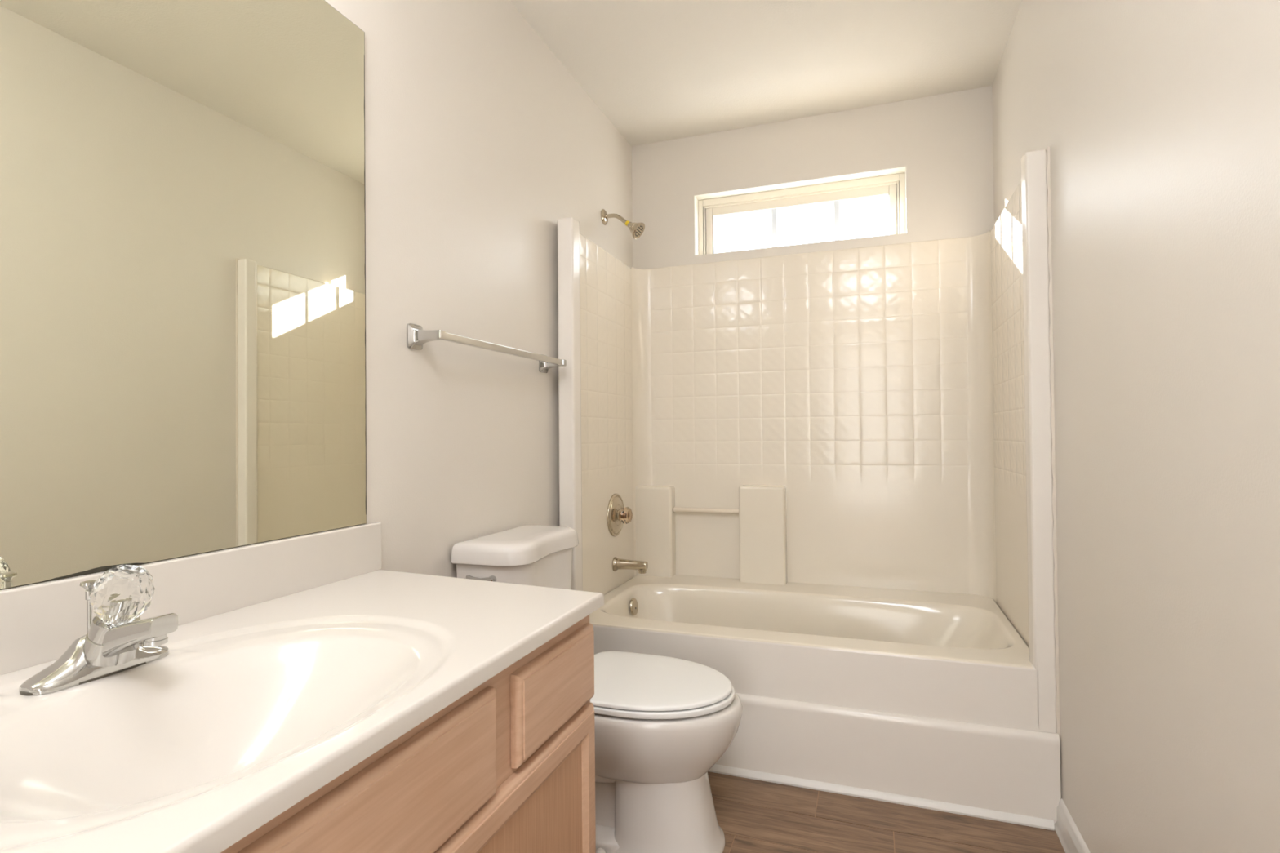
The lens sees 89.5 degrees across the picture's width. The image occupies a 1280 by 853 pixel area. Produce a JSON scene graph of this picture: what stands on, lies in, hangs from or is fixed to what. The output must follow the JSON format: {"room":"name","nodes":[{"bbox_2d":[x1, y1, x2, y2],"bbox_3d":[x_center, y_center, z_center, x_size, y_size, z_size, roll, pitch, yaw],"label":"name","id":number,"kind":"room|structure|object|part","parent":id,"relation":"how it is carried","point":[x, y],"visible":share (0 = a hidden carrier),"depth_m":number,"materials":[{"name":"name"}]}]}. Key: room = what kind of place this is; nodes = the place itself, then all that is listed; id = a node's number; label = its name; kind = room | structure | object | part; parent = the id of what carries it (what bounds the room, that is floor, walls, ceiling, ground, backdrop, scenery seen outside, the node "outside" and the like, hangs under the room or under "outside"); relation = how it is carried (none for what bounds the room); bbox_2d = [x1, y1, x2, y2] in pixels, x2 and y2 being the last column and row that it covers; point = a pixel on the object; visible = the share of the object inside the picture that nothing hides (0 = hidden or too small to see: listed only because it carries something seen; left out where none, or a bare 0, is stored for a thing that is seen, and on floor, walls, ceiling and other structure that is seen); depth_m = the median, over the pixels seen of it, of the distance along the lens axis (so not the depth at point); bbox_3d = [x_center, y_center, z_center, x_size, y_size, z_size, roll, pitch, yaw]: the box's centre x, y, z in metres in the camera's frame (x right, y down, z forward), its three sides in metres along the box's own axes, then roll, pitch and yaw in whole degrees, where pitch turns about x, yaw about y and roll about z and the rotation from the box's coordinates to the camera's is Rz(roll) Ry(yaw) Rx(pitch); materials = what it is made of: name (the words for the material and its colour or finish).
{"room":"bathroom","nodes":[
{"label":"bathroom","id":0,"kind":"room"},
{"bbox_2d":[0,0,632,590],"bbox_3d":[-0.744,-0.099,1.233,0.120,2.500,4.159,-1,-1,20],"label":"wall","id":1,"kind":"structure","parent":0,"point":[479,139],"depth_m":1.79,"materials":[{"name":"beige paint"}]},
{"bbox_2d":[0,0,366,589],"bbox_3d":[-0.804,-0.337,0.885,0.006,1.092,1.160,-1,-1,20],"label":"wall mirror","id":2,"kind":"object","parent":1,"relation":"attached to","point":[183,190],"visible":1,"depth_m":1.04,"materials":[{"name":"silver mirror"}]},
{"bbox_2d":[0,522,381,675],"bbox_3d":[-0.799,0.263,0.858,0.018,0.106,1.262,-1,-1,20],"label":"backsplash","id":3,"kind":"structure","parent":1,"relation":"attached to","point":[39,622],"depth_m":1.06,"materials":[{"name":"beige stone"}]},
{"bbox_2d":[406,323,566,373],"bbox_3d":[-0.404,-0.218,1.883,0.086,0.061,0.714,-1,-1,20],"label":"towel bar","id":4,"kind":"object","parent":1,"relation":"attached to","point":[416,336],"visible":1,"depth_m":1.67,"materials":[{"name":"silver metal"}]},
{"bbox_2d":[600,208,644,239],"bbox_3d":[-0.068,-0.852,2.706,0.180,0.140,0.074,-1,-1,20],"label":"shower","id":5,"kind":"object","parent":1,"relation":"attached to","point":[637,229],"visible":1,"depth_m":2.70,"materials":[{"name":"silver metal"}]},
{"bbox_3d":[-0.093,-0.864,2.716,0.126,0.068,0.017,-1,-1,20],"label":"shower arm","id":6,"kind":"part","parent":5,"relation":"part of","materials":[{"name":"silver metal"}]},
{"bbox_2d":[509,0,1022,146],"bbox_3d":[0.018,-1.409,0.973,1.764,0.100,4.159,-1,-1,20],"label":"ceiling","id":7,"kind":"structure","parent":0,"point":[658,70],"depth_m":2.33,"materials":[{"name":"white paint"}]},
{"bbox_2d":[631,85,994,269],"bbox_3d":[0.715,-0.091,2.872,1.524,2.500,0.150,-1,-1,20],"label":"wall","id":8,"kind":"structure","parent":0,"point":[944,141],"depth_m":2.76,"materials":[{"name":"beige paint"}]},
{"bbox_2d":[693,165,907,255],"bbox_3d":[0.695,-0.922,2.871,0.905,0.295,0.117,-1,-1,20],"label":"window","id":9,"kind":"structure","parent":8,"relation":"in","point":[892,182],"depth_m":2.86,"materials":[{"name":"white paint"}]},
{"bbox_3d":[0.706,-0.901,2.903,0.839,0.255,0.028,-1,-1,20],"label":"sash","id":10,"kind":"part","parent":9,"relation":"part of","materials":[{"name":"beige plastic"}]},
{"bbox_2d":[707,771,1065,852],"bbox_3d":[0.050,1.111,0.964,1.624,0.060,4.069,-1,-1,20],"label":"floor","id":11,"kind":"structure","parent":0,"point":[753,815],"depth_m":1.75,"materials":[{"name":"brown wood"}]},
{"bbox_2d":[220,614,595,852],"bbox_3d":[-0.541,0.709,0.743,0.564,0.749,1.198,-1,-1,20],"label":"vanity cabinet","id":12,"kind":"object","parent":11,"relation":"on","point":[508,766],"visible":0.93,"depth_m":0.86,"materials":[{"name":"brown wood"}]},
{"bbox_2d":[0,522,604,852],"bbox_3d":[-0.535,0.333,0.763,0.577,0.254,1.262,-1,-1,20],"label":"countertop","id":13,"kind":"structure","parent":12,"relation":"on","point":[290,663],"depth_m":0.85,"materials":[{"name":"beige stone"}]},
{"bbox_2d":[18,564,177,695],"bbox_3d":[-0.655,0.246,0.819,0.152,0.139,0.161,-1,-1,20],"label":"sink faucet","id":14,"kind":"object","parent":13,"relation":"on","point":[117,640],"visible":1,"depth_m":0.80,"materials":[{"name":"silver metal"}]},
{"bbox_3d":[-0.717,0.243,0.841,0.020,0.085,0.020,-1,-1,20],"label":"lift rod","id":15,"kind":"part","parent":14,"relation":"part of","materials":[{"name":"silver metal"}]},
{"bbox_3d":[-0.656,0.213,0.820,0.068,0.073,0.064,-1,-1,20],"label":"knob","id":16,"kind":"part","parent":14,"relation":"part of","materials":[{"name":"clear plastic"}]},
{"bbox_3d":[-0.647,0.270,0.816,0.134,0.074,0.046,-1,-1,20],"label":"spout","id":17,"kind":"part","parent":14,"relation":"part of","materials":[{"name":"silver metal"}]},
{"bbox_3d":[-0.284,0.432,0.664,0.018,0.146,0.490,-1,-1,20],"label":"false drawer","id":18,"kind":"part","parent":12,"relation":"part of","materials":[{"name":"brown wood"}]},
{"bbox_3d":[-0.177,0.740,0.951,0.018,0.454,0.536,-1,-1,20],"label":"door","id":19,"kind":"part","parent":12,"relation":"part of","materials":[{"name":"brown wood"}]},
{"bbox_3d":[-0.180,0.740,0.952,0.009,0.358,0.440,-1,-1,20],"label":"door panel","id":20,"kind":"part","parent":12,"relation":"part of","materials":[{"name":"brown wood"}]},
{"bbox_3d":[-0.136,0.435,1.078,0.018,0.136,0.274,-1,-1,20],"label":"drawer","id":21,"kind":"part","parent":12,"relation":"part of","materials":[{"name":"brown wood"}]},
{"bbox_2d":[451,524,742,852],"bbox_3d":[-0.086,0.697,1.756,0.726,0.790,0.402,-1,-1,20],"label":"toilet","id":22,"kind":"object","parent":11,"relation":"on","point":[661,723],"visible":0.66,"depth_m":1.62,"materials":[{"name":"white ceramic"}]},
{"bbox_3d":[-0.412,0.397,1.673,0.081,0.022,0.020,-1,-1,20],"label":"flush lever","id":23,"kind":"part","parent":22,"relation":"part of","materials":[{"name":"silver metal"}]},
{"bbox_3d":[-0.335,0.536,1.848,0.189,0.347,0.372,-1,-1,20],"label":"tank","id":24,"kind":"part","parent":22,"relation":"part of","materials":[{"name":"white ceramic"}]},
{"bbox_3d":[-0.333,0.333,1.849,0.209,0.055,0.400,-1,-1,20],"label":"tank lid","id":25,"kind":"part","parent":22,"relation":"part of","materials":[{"name":"white ceramic"}]},
{"bbox_3d":[0.024,0.678,1.727,0.444,0.014,0.368,-1,-1,20],"label":"seat lid","id":26,"kind":"part","parent":22,"relation":"part of","materials":[{"name":"white plastic"}]},
{"bbox_3d":[0.026,0.695,1.726,0.454,0.016,0.372,-1,-1,20],"label":"seat","id":27,"kind":"part","parent":22,"relation":"part of","materials":[{"name":"white plastic"}]},
{"bbox_3d":[0.017,0.807,1.728,0.516,0.196,0.378,-1,-1,20],"label":"bowl","id":28,"kind":"part","parent":22,"relation":"part of","materials":[{"name":"white ceramic"}]},
{"bbox_2d":[556,150,1060,823],"bbox_3d":[0.547,0.171,2.394,1.522,1.846,0.855,-1,-1,20],"label":"bathtub surround","id":29,"kind":"object","parent":11,"relation":"on","point":[833,469],"visible":0.87,"depth_m":2.59,"materials":[{"name":"beige plastic"}]},
{"bbox_3d":[-0.155,-0.018,2.655,0.029,1.424,0.705,-1,-1,20],"label":"panel","id":30,"kind":"part","parent":29,"relation":"part of","materials":[{"name":"white plastic"}]},
{"bbox_2d":[606,493,632,536],"bbox_3d":[-0.072,0.374,2.722,0.071,0.181,0.181,-1,-1,20],"label":"shower valve","id":31,"kind":"object","parent":29,"relation":"attached to","point":[617,515],"visible":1,"depth_m":2.70,"materials":[{"name":"silver metal"}]},
{"bbox_3d":[-0.097,0.374,2.731,0.018,0.181,0.181,-1,-1,20],"label":"valve plate","id":32,"kind":"part","parent":31,"relation":"part of","materials":[{"name":"silver metal"}]},
{"bbox_3d":[-0.087,0.374,2.727,0.019,0.060,0.060,-1,-1,20],"label":"valve stem","id":33,"kind":"part","parent":31,"relation":"part of","materials":[{"name":"silver metal"}]},
{"bbox_3d":[-0.060,0.374,2.717,0.045,0.070,0.074,-1,-1,20],"label":"knob","id":34,"kind":"part","parent":31,"relation":"part of","materials":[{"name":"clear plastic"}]},
{"bbox_2d":[612,556,648,573],"bbox_3d":[-0.039,0.578,2.695,0.146,0.060,0.055,-1,-1,20],"label":"tub spout","id":35,"kind":"object","parent":29,"relation":"attached to","point":[617,563],"visible":1,"depth_m":2.68,"materials":[{"name":"silver metal"}]},
{"bbox_2d":[638,569,646,573],"bbox_3d":[0.009,0.599,2.678,0.035,0.017,0.035,-1,-1,20],"label":"outlet","id":36,"kind":"object","parent":35,"relation":"attached to","point":[641,571],"depth_m":2.66,"materials":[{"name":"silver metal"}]},
{"bbox_3d":[-0.024,0.746,2.672,0.018,0.072,0.072,-1,-1,20],"label":"overflow plate","id":37,"kind":"part","parent":29,"relation":"part of","materials":[{"name":"silver metal"}]},
{"bbox_3d":[0.294,0.375,2.888,0.314,0.022,0.022,-1,-1,20],"label":"washcloth rod","id":38,"kind":"part","parent":29,"relation":"part of","materials":[{"name":"beige plastic"}]},
{"bbox_2d":[589,574,1032,668],"bbox_3d":[0.554,0.843,2.388,1.460,0.350,0.826,-1,-1,20],"label":"tub basin","id":39,"kind":"object","parent":29,"relation":"in","point":[713,621],"depth_m":2.41,"materials":[{"name":"beige plastic"}]},
{"bbox_3d":[0.673,-0.031,2.753,1.522,1.436,0.099,-1,-1,20],"label":"panel","id":40,"kind":"part","parent":29,"relation":"part of","materials":[{"name":"white plastic"}]},
{"bbox_2d":[707,764,1054,831],"bbox_3d":[0.403,1.080,1.986,1.503,0.022,0.014,-1,-1,20],"label":"trim","id":41,"kind":"structure","parent":29,"relation":"attached to","point":[1040,823],"depth_m":1.87,"materials":[{"name":"white paint"}]},
{"bbox_3d":[1.251,-0.038,2.152,0.029,1.426,0.705,-1,-1,20],"label":"panel","id":42,"kind":"part","parent":29,"relation":"part of","materials":[{"name":"white plastic"}]},
{"bbox_2d":[991,0,1279,852],"bbox_3d":[0.804,-0.120,0.680,0.120,2.500,4.159,-1,-1,20],"label":"wall","id":43,"kind":"structure","parent":0,"point":[1159,120],"depth_m":1.10,"materials":[{"name":"beige paint"}]},
{"bbox_2d":[1044,146,1061,799],"bbox_3d":[1.126,0.123,1.766,0.010,1.775,0.031,-1,-1,20],"label":"trim","id":44,"kind":"structure","parent":43,"relation":"attached to","point":[1047,148],"depth_m":1.75,"materials":[{"name":"beige"}]},
{"bbox_2d":[1053,798,1090,852],"bbox_3d":[0.606,1.025,0.289,0.020,0.083,3.071,-1,-1,20],"label":"baseboard","id":45,"kind":"structure","parent":43,"relation":"attached to","point":[1070,838],"depth_m":1.64,"materials":[{"name":"white paint"}]}
]}

